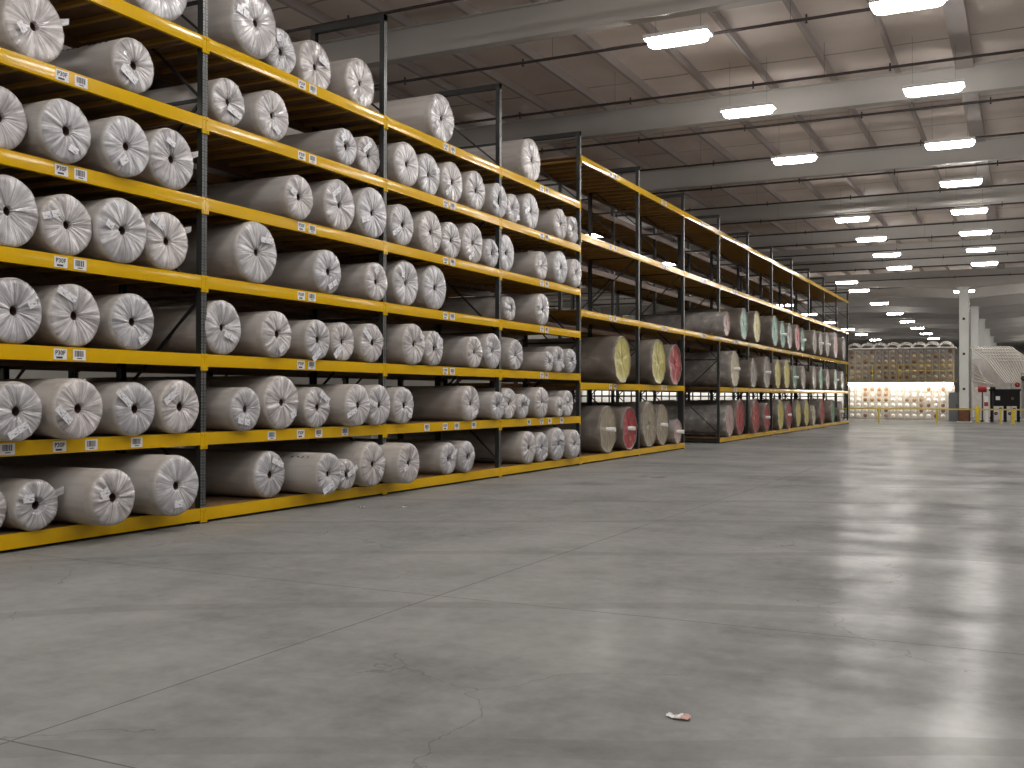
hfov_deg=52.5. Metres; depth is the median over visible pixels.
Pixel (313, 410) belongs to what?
roll
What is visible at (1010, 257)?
girder
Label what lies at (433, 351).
roll
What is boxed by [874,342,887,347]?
loop
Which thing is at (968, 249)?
diffuser
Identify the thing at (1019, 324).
girder
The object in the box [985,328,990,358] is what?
column
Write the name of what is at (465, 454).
roll
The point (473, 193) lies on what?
roll
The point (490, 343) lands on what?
roll
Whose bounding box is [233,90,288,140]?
roll
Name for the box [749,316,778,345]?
roll
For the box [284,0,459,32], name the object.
pipe
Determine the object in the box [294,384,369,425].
roll
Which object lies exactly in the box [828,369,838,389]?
roll
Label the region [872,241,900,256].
lamp
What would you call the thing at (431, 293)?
roll
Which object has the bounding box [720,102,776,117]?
lamp
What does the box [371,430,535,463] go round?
roll
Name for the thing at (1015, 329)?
girder
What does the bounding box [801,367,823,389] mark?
roll
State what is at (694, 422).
roll
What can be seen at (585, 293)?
pipe
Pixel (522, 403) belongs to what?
roll
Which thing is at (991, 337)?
column
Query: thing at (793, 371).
roll
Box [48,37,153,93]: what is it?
roll
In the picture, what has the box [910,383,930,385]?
lamp
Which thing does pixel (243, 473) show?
roll
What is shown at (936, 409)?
guard rail
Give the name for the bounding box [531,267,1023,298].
girder
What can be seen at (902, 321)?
lamp
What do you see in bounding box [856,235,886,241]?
lamp
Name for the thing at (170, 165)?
roll
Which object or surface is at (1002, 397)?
machine
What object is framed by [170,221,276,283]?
roll
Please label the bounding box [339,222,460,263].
roll
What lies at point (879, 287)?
pipe
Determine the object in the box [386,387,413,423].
roll
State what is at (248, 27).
roll
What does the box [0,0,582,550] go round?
storage rack
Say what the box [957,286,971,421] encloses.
column
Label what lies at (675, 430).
roll
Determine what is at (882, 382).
storage rack
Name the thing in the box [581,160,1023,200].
pipe
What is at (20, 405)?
roll
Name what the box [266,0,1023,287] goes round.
ceiling
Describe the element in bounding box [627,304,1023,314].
girder
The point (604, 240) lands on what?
roof purlin
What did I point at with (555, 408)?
roll
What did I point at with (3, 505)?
roll
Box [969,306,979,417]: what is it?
column
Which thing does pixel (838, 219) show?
diffuser
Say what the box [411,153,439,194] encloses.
roll
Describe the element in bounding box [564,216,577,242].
roll
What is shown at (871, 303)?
diffuser
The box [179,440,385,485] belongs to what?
roll
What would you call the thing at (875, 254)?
diffuser
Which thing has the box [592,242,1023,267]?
pipe
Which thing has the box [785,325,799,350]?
roll
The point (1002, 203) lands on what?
pipe
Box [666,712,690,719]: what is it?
paper scrap
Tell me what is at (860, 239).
diffuser
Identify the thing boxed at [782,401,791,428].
roll
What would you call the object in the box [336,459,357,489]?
roll
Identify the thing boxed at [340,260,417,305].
roll
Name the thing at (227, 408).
roll
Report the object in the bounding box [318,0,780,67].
girder
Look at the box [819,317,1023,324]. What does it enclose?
girder
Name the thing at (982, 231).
lamp
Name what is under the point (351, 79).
roll
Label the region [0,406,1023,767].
floor
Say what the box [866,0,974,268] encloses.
roof purlin
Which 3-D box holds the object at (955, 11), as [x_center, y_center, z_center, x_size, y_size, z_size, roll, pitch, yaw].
[32.029,-7.229,67.921,0.400,0.300,194.000,0,-1,26]
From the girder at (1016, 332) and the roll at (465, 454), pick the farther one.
the girder at (1016, 332)
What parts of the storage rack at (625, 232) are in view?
upright post, upright post, upright post, upright post, upright post, upright post, upright post, upright post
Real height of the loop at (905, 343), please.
0.404 m
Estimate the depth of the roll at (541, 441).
21.94 m
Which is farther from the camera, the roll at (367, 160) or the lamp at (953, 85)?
the lamp at (953, 85)
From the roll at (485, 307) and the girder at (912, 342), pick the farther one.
the girder at (912, 342)
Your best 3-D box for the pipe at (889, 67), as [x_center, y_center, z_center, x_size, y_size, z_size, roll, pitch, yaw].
[6.124,-7.271,23.804,57.800,0.845,0.070,0,-1,26]
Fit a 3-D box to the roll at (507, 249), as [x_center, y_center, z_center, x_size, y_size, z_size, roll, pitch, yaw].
[-1.757,-2.616,21.597,3.721,0.754,0.756,0,-1,26]
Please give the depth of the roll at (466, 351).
19.25 m
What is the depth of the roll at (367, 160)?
16.38 m
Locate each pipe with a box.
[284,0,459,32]
[374,0,871,86]
[454,48,1023,124]
[533,217,1023,250]
[535,132,1023,182]
[538,96,1023,153]
[545,273,1023,295]
[552,287,901,301]
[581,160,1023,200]
[583,202,1023,234]
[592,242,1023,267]
[615,173,1023,217]
[615,252,1023,274]
[634,261,1023,280]
[699,231,1023,251]
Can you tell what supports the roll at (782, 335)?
on the storage rack at (600, 184)
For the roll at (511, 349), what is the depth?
20.75 m
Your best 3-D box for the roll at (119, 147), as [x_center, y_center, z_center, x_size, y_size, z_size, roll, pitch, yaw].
[-5.987,-2.686,12.563,3.735,0.679,0.687,0,-1,26]
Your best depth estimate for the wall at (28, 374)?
54.98 m
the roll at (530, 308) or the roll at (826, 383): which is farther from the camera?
the roll at (826, 383)
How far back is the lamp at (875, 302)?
77.52 m
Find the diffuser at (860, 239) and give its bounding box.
[857,237,885,241]
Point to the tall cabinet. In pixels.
(953, 397)
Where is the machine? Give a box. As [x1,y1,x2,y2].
[989,389,1020,421]
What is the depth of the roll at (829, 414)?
54.90 m
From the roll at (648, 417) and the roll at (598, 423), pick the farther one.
the roll at (648, 417)
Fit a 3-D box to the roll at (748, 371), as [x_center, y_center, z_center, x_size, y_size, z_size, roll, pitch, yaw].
[7.413,-0.409,39.667,3.710,1.102,1.136,0,-1,26]
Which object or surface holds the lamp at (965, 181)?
hanging from the ceiling
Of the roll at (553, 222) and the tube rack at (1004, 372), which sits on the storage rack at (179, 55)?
the roll at (553, 222)
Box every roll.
[0,0,68,62]
[0,86,27,149]
[0,175,38,247]
[0,277,41,343]
[0,378,102,438]
[0,381,41,440]
[0,452,198,515]
[0,464,134,525]
[0,477,63,530]
[0,491,6,526]
[11,98,90,163]
[14,194,91,255]
[19,284,99,346]
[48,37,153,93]
[62,0,276,59]
[69,116,149,177]
[73,197,146,263]
[77,293,153,349]
[83,376,298,428]
[86,380,198,433]
[90,382,154,435]
[92,448,284,497]
[123,0,186,20]
[124,212,190,270]
[125,128,197,189]
[135,300,240,354]
[139,78,244,125]
[150,27,295,88]
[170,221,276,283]
[176,175,312,219]
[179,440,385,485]
[189,387,259,430]
[193,128,356,178]
[220,449,344,494]
[226,311,291,357]
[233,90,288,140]
[234,136,379,180]
[259,250,340,293]
[270,320,329,362]
[277,204,413,251]
[285,94,453,142]
[288,387,329,427]
[290,40,330,89]
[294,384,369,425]
[296,439,457,473]
[299,179,354,230]
[317,438,474,471]
[319,322,353,360]
[326,58,373,107]
[331,263,387,300]
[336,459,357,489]
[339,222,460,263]
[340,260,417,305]
[344,187,386,238]
[346,323,382,362]
[361,385,389,424]
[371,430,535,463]
[373,324,424,364]
[375,442,418,483]
[376,142,418,186]
[386,386,479,420]
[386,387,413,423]
[406,211,441,252]
[409,265,445,309]
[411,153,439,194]
[415,331,442,365]
[434,162,462,202]
[435,336,482,367]
[439,333,500,368]
[441,296,515,320]
[445,294,548,325]
[446,251,547,284]
[455,223,482,262]
[456,171,484,209]
[456,251,567,288]
[461,138,540,180]
[466,427,564,459]
[474,387,548,417]
[475,388,515,418]
[475,392,504,419]
[476,239,498,266]
[476,259,581,291]
[479,183,506,217]
[482,234,513,270]
[494,339,522,369]
[501,336,630,382]
[502,194,519,222]
[512,394,529,418]
[515,193,538,228]
[516,405,615,452]
[517,352,552,371]
[522,346,564,371]
[532,432,547,461]
[534,208,566,238]
[536,339,665,383]
[544,397,563,416]
[547,390,572,415]
[559,349,575,372]
[561,429,579,457]
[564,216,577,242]
[573,402,656,446]
[611,407,637,449]
[622,311,730,335]
[643,400,743,434]
[644,308,747,339]
[644,344,681,384]
[653,404,668,444]
[662,399,759,432]
[664,405,733,436]
[665,420,683,443]
[675,351,740,386]
[685,358,756,387]
[738,356,770,387]
[739,311,760,341]
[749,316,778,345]
[755,399,824,423]
[757,400,783,429]
[758,403,769,431]
[768,359,780,387]
[769,365,798,388]
[773,321,786,347]
[774,360,789,388]
[780,323,792,348]
[782,399,809,425]
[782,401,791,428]
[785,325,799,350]
[789,400,800,426]
[795,328,805,351]
[796,366,805,388]
[800,330,817,353]
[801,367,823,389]
[805,366,816,389]
[809,405,815,424]
[810,331,823,354]
[815,332,830,356]
[822,369,829,389]
[824,400,834,422]
[825,332,837,357]
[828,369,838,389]
[830,337,845,359]
[834,401,843,421]
[837,371,844,390]
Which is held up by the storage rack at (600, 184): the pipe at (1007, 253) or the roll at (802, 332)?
the roll at (802, 332)
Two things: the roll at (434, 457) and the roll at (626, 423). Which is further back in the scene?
the roll at (626, 423)
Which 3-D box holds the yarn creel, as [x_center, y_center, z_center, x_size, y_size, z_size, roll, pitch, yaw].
[14.227,0.181,76.653,19.880,4.600,0.820,0,-1,26]
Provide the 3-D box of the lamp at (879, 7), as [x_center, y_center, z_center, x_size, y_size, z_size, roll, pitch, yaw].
[6.994,-7.312,18.327,1.280,1.340,0.480,0,-1,26]
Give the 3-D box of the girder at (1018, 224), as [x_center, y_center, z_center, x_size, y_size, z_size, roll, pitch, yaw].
[18.238,-7.055,48.402,58.000,0.680,0.280,0,-1,26]
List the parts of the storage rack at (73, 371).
upright post, upright post, upright post, upright post, upright post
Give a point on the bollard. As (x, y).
(977, 412)
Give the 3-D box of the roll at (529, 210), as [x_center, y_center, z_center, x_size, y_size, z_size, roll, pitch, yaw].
[-1.235,-3.615,22.582,3.735,0.757,0.785,0,-1,26]
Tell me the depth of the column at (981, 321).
92.13 m
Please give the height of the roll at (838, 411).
1.124 m
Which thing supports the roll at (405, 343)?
on the storage rack at (179, 55)
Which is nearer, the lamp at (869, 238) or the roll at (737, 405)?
the roll at (737, 405)
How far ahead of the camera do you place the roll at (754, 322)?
38.61 m
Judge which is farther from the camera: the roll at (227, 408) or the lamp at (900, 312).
the lamp at (900, 312)
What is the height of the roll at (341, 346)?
0.586 m
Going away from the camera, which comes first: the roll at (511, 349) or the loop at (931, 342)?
the roll at (511, 349)
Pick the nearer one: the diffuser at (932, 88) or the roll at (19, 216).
the roll at (19, 216)
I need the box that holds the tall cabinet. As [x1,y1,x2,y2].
[948,393,958,420]
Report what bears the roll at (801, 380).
on the storage rack at (600, 184)
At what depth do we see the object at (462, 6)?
27.40 m
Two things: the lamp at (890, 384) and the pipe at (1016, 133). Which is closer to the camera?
the pipe at (1016, 133)
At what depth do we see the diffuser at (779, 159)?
30.31 m
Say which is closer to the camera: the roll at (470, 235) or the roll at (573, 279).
the roll at (470, 235)
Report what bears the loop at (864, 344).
on the storage rack at (882, 382)
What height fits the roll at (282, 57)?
0.673 m
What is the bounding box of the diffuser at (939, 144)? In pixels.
[926,139,973,149]
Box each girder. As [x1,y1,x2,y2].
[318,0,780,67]
[447,57,1023,146]
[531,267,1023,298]
[538,135,1023,197]
[541,217,1023,258]
[562,283,1023,307]
[581,185,1023,232]
[581,236,1023,272]
[601,294,1023,314]
[610,251,1023,280]
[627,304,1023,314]
[812,311,1023,319]
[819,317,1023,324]
[831,322,1023,329]
[837,331,1023,336]
[844,335,1023,339]
[845,327,1023,333]
[845,338,1023,342]
[846,341,1023,345]
[846,344,1023,347]
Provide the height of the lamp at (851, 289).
1.340 m
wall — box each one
[9,294,789,401]
[793,346,1023,406]
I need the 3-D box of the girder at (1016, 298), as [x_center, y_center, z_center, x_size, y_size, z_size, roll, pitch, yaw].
[33.964,-6.407,80.335,58.000,1.200,0.280,0,-1,26]
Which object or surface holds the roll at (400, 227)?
on the storage rack at (179, 55)
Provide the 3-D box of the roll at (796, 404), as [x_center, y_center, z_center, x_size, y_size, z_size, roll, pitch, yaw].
[11.251,1.348,47.545,3.712,1.208,1.244,0,-1,26]
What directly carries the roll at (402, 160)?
on the storage rack at (179, 55)
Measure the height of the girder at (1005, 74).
0.680 m
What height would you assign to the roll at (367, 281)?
0.616 m
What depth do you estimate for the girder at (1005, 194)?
41.50 m
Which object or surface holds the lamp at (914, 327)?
hanging from the ceiling
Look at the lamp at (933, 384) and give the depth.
68.58 m
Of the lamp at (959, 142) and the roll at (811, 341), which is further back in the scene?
the roll at (811, 341)
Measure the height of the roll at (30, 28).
0.758 m
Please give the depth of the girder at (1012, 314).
94.89 m
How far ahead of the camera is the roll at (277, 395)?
14.27 m
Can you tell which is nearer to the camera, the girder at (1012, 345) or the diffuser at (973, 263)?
the diffuser at (973, 263)
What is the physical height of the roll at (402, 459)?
0.648 m
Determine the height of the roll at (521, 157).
0.921 m
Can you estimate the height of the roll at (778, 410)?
1.257 m
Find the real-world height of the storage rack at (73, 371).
6.215 m
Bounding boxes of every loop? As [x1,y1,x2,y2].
[848,343,860,347]
[861,343,874,347]
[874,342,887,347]
[886,342,899,347]
[899,342,912,346]
[912,342,925,346]
[926,341,940,346]
[939,341,953,346]
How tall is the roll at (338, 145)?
0.564 m
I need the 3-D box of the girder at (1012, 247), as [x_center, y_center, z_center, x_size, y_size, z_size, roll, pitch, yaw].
[20.977,-6.987,53.964,58.000,0.680,0.280,0,-1,26]
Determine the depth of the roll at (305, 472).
14.65 m
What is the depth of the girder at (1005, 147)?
34.18 m
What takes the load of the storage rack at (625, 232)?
on the floor
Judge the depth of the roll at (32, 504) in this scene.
10.68 m
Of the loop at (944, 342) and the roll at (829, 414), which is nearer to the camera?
the roll at (829, 414)
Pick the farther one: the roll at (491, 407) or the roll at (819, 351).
the roll at (819, 351)
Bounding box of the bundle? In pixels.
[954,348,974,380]
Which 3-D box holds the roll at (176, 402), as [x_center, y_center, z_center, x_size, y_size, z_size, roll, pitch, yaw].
[-5.618,0.278,13.292,3.735,0.647,0.654,0,-1,26]
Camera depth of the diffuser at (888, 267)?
55.96 m
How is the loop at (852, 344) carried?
on the storage rack at (882, 382)
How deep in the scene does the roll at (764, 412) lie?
40.70 m
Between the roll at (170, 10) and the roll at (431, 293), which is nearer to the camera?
the roll at (170, 10)
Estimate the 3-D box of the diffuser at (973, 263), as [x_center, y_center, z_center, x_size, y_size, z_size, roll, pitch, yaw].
[24.681,-6.271,54.238,1.200,0.130,0.430,0,-1,26]
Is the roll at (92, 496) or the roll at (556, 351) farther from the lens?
the roll at (556, 351)
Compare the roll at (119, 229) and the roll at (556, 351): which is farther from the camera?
the roll at (556, 351)
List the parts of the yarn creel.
panel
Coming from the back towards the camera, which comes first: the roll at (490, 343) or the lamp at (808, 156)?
the lamp at (808, 156)
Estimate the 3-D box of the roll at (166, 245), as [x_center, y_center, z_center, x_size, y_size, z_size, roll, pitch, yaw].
[-5.765,-1.709,13.259,3.744,0.698,0.765,0,-1,26]
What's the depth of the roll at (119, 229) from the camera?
11.68 m
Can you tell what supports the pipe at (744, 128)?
hanging from the roof purlin
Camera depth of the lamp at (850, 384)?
70.95 m
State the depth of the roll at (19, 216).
10.60 m
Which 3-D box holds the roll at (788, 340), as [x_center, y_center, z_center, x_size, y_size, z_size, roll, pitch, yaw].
[10.204,-2.042,45.094,3.714,1.110,1.133,0,-1,26]
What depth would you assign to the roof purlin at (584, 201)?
46.24 m
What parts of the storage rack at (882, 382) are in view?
creel post, creel post, creel post, creel post, creel post, handrail, panel, panel, creel post, creel post, creel post, creel post, creel post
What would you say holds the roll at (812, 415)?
on the storage rack at (600, 184)
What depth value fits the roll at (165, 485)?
12.08 m
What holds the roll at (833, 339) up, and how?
on the storage rack at (600, 184)
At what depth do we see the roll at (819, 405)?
52.03 m
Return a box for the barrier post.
[984,396,987,421]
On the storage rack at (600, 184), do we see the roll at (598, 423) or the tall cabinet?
the roll at (598, 423)
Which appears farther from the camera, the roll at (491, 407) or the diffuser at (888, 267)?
the diffuser at (888, 267)
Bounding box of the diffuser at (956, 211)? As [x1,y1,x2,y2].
[952,208,986,214]
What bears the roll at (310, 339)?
on the storage rack at (179, 55)
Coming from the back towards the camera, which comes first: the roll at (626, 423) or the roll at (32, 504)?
the roll at (626, 423)
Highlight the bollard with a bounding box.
[975,406,979,421]
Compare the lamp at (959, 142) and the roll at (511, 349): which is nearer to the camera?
the roll at (511, 349)
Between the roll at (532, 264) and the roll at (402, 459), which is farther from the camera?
the roll at (532, 264)
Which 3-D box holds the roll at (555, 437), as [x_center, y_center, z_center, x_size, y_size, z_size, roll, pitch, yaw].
[-0.621,1.310,23.478,3.735,0.710,0.713,0,-1,26]
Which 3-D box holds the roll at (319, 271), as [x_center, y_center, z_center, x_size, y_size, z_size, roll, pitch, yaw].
[-4.346,-1.653,16.158,3.735,0.657,0.662,0,-1,26]
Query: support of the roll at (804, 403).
on the storage rack at (600, 184)
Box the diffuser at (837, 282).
[836,281,856,283]
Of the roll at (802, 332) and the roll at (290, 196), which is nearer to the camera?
the roll at (290, 196)
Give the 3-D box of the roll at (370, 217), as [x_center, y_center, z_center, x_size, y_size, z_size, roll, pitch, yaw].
[-3.823,-2.693,17.183,3.735,0.803,0.806,0,-1,26]
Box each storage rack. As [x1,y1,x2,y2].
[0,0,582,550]
[0,88,494,438]
[444,142,807,435]
[526,155,848,463]
[845,346,956,419]
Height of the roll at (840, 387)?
1.075 m
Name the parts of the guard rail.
post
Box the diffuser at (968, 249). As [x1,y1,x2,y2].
[967,248,994,251]
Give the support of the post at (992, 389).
on the floor
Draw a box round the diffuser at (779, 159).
[774,155,815,164]
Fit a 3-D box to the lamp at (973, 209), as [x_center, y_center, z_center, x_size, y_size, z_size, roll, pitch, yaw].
[17.101,-7.063,38.851,1.280,1.340,0.480,0,-1,26]
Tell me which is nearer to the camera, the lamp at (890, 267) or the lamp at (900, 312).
the lamp at (890, 267)
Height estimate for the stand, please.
3.100 m
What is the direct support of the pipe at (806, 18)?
hanging from the roof purlin
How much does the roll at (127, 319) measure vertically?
0.655 m
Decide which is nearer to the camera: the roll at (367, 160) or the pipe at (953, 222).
the roll at (367, 160)
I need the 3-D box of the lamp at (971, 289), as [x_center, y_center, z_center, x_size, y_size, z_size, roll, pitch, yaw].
[29.788,-6.708,68.461,1.280,1.340,0.480,0,-1,26]
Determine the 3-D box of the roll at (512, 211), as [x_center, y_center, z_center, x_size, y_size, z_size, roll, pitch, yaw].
[-1.606,-3.550,21.872,3.735,0.610,0.608,0,-1,26]
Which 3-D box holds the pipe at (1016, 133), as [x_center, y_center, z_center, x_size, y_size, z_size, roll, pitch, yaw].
[9.464,-7.189,30.586,57.800,0.845,0.070,0,-1,26]
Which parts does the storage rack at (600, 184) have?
upright post, upright post, upright post, upright post, upright post, upright post, upright post, upright post, upright post, upright post, upright post, upright post, upright post, upright post, upright post, upright post, upright post, upright post, upright post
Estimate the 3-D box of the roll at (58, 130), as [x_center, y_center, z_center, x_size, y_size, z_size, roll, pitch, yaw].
[-6.369,-2.690,11.855,3.735,0.668,0.674,0,-1,26]
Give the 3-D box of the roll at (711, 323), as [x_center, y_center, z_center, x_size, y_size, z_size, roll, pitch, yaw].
[5.546,-2.017,35.559,3.704,0.832,0.842,0,-1,26]
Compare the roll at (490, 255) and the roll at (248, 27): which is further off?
the roll at (490, 255)
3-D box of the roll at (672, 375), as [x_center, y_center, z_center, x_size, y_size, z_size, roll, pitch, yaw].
[3.086,-0.553,30.867,3.705,1.175,1.188,0,-1,26]
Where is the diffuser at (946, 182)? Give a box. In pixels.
[941,179,980,186]
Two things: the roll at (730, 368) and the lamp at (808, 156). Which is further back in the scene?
the roll at (730, 368)
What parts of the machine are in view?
leg, leg, leg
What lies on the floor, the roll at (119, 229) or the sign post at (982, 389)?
the sign post at (982, 389)
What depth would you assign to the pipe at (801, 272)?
58.63 m
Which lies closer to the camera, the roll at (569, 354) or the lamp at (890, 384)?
the roll at (569, 354)
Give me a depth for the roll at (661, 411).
29.47 m
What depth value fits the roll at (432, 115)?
18.36 m
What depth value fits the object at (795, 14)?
25.13 m
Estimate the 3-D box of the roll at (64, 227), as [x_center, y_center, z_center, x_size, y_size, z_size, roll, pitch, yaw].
[-6.404,-1.706,11.935,3.735,0.662,0.700,0,-1,26]
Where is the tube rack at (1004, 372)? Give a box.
[969,346,1023,419]
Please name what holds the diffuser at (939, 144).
attached to the lamp at (959, 142)
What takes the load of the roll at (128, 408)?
on the storage rack at (179, 55)
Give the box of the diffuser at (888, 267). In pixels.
[887,266,910,269]
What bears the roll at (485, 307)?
on the storage rack at (179, 55)
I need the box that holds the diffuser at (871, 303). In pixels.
[871,303,887,304]
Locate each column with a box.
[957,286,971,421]
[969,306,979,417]
[979,319,985,358]
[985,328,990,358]
[990,336,993,357]
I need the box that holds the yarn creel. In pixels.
[582,360,844,418]
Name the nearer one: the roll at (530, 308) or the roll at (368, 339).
the roll at (368, 339)
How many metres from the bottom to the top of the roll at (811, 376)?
1.148 m
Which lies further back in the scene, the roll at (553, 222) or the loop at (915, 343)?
the loop at (915, 343)
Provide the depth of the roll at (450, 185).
18.71 m
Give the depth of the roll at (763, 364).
40.57 m
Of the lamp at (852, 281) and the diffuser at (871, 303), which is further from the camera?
the diffuser at (871, 303)
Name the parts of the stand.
stand frame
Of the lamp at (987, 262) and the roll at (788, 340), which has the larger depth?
the lamp at (987, 262)
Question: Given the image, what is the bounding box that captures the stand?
[1015,373,1023,421]
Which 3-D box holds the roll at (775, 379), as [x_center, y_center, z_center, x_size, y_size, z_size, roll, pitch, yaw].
[9.289,-0.409,43.483,3.706,1.192,1.200,0,-1,26]
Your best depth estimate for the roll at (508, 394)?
20.61 m
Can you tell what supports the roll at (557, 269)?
on the storage rack at (179, 55)
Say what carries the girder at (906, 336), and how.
attached to the wall at (28, 374)
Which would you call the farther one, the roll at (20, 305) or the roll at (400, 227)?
the roll at (400, 227)
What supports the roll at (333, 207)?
on the storage rack at (179, 55)
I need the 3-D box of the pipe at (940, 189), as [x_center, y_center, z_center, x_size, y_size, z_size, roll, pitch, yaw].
[12.804,-7.106,37.368,57.800,0.845,0.070,0,-1,26]
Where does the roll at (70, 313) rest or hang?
on the storage rack at (179, 55)
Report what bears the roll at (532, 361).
on the storage rack at (179, 55)
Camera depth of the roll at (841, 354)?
57.54 m
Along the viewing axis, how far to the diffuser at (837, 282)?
63.18 m
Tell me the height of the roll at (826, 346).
1.232 m
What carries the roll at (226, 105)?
on the storage rack at (179, 55)
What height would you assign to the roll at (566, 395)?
0.582 m
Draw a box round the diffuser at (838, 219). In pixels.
[836,217,868,222]
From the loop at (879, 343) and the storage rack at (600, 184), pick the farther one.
the loop at (879, 343)
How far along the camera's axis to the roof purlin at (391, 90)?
27.80 m
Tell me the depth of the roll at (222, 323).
13.30 m
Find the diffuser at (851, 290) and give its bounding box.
[850,289,868,291]
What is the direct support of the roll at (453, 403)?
on the storage rack at (179, 55)
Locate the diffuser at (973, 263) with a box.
[972,262,996,265]
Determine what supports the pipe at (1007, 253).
hanging from the roof purlin
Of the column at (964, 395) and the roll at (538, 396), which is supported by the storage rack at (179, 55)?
the roll at (538, 396)
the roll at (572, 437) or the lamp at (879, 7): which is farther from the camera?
the roll at (572, 437)
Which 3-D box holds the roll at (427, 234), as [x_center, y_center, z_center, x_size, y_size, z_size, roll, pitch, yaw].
[-3.038,-2.644,18.935,3.735,0.746,0.749,0,-1,26]
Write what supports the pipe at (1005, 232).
hanging from the roof purlin
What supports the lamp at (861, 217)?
hanging from the ceiling
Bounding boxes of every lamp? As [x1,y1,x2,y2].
[643,25,713,48]
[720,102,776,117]
[771,152,817,164]
[834,214,869,222]
[835,279,857,283]
[849,288,869,291]
[849,383,866,385]
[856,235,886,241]
[868,383,887,385]
[869,0,946,14]
[870,301,888,304]
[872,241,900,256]
[886,258,911,269]
[887,311,902,314]
[889,383,908,385]
[900,320,914,322]
[902,62,964,96]
[910,326,923,328]
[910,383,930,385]
[924,107,975,149]
[932,383,952,385]
[939,176,982,186]
[950,184,987,214]
[953,288,974,292]
[959,228,991,235]
[966,246,995,251]
[971,260,997,265]
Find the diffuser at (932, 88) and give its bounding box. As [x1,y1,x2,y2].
[905,82,962,96]
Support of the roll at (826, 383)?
on the storage rack at (600, 184)
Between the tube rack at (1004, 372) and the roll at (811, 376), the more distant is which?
the tube rack at (1004, 372)
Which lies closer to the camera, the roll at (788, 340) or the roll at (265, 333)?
the roll at (265, 333)
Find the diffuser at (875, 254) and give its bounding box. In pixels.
[874,253,899,256]
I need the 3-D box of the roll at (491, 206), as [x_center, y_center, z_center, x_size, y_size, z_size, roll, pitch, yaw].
[-1.881,-3.597,21.177,3.735,0.687,0.719,0,-1,26]
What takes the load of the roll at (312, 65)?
on the storage rack at (179, 55)
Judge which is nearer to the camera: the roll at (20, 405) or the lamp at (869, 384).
the roll at (20, 405)
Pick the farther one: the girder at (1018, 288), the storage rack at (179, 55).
the girder at (1018, 288)
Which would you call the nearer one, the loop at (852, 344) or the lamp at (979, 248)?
the lamp at (979, 248)
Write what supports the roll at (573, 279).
on the storage rack at (179, 55)
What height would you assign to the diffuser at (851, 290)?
0.130 m
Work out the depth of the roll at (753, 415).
39.08 m
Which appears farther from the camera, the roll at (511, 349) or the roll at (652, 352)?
the roll at (652, 352)
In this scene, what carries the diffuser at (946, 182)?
attached to the lamp at (965, 181)
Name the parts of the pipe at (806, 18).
hanger rod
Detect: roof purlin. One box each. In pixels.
[289,35,540,159]
[540,181,758,278]
[599,239,715,280]
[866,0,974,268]
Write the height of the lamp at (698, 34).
1.340 m
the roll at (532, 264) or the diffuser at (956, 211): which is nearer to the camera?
the roll at (532, 264)
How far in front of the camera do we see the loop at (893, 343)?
71.18 m
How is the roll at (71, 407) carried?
on the storage rack at (179, 55)
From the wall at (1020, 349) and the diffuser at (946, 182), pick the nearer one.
the diffuser at (946, 182)
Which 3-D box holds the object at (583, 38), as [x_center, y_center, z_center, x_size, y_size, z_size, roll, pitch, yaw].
[25.177,-7.241,71.295,0.095,0.230,194.000,0,-1,26]
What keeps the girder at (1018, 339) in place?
on the column
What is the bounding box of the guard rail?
[842,408,1023,423]
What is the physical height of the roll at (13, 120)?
0.652 m
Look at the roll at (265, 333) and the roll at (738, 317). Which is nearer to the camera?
the roll at (265, 333)
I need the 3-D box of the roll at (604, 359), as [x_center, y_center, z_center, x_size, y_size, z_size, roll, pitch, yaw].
[1.134,-0.612,26.937,3.708,1.198,1.218,0,-1,26]

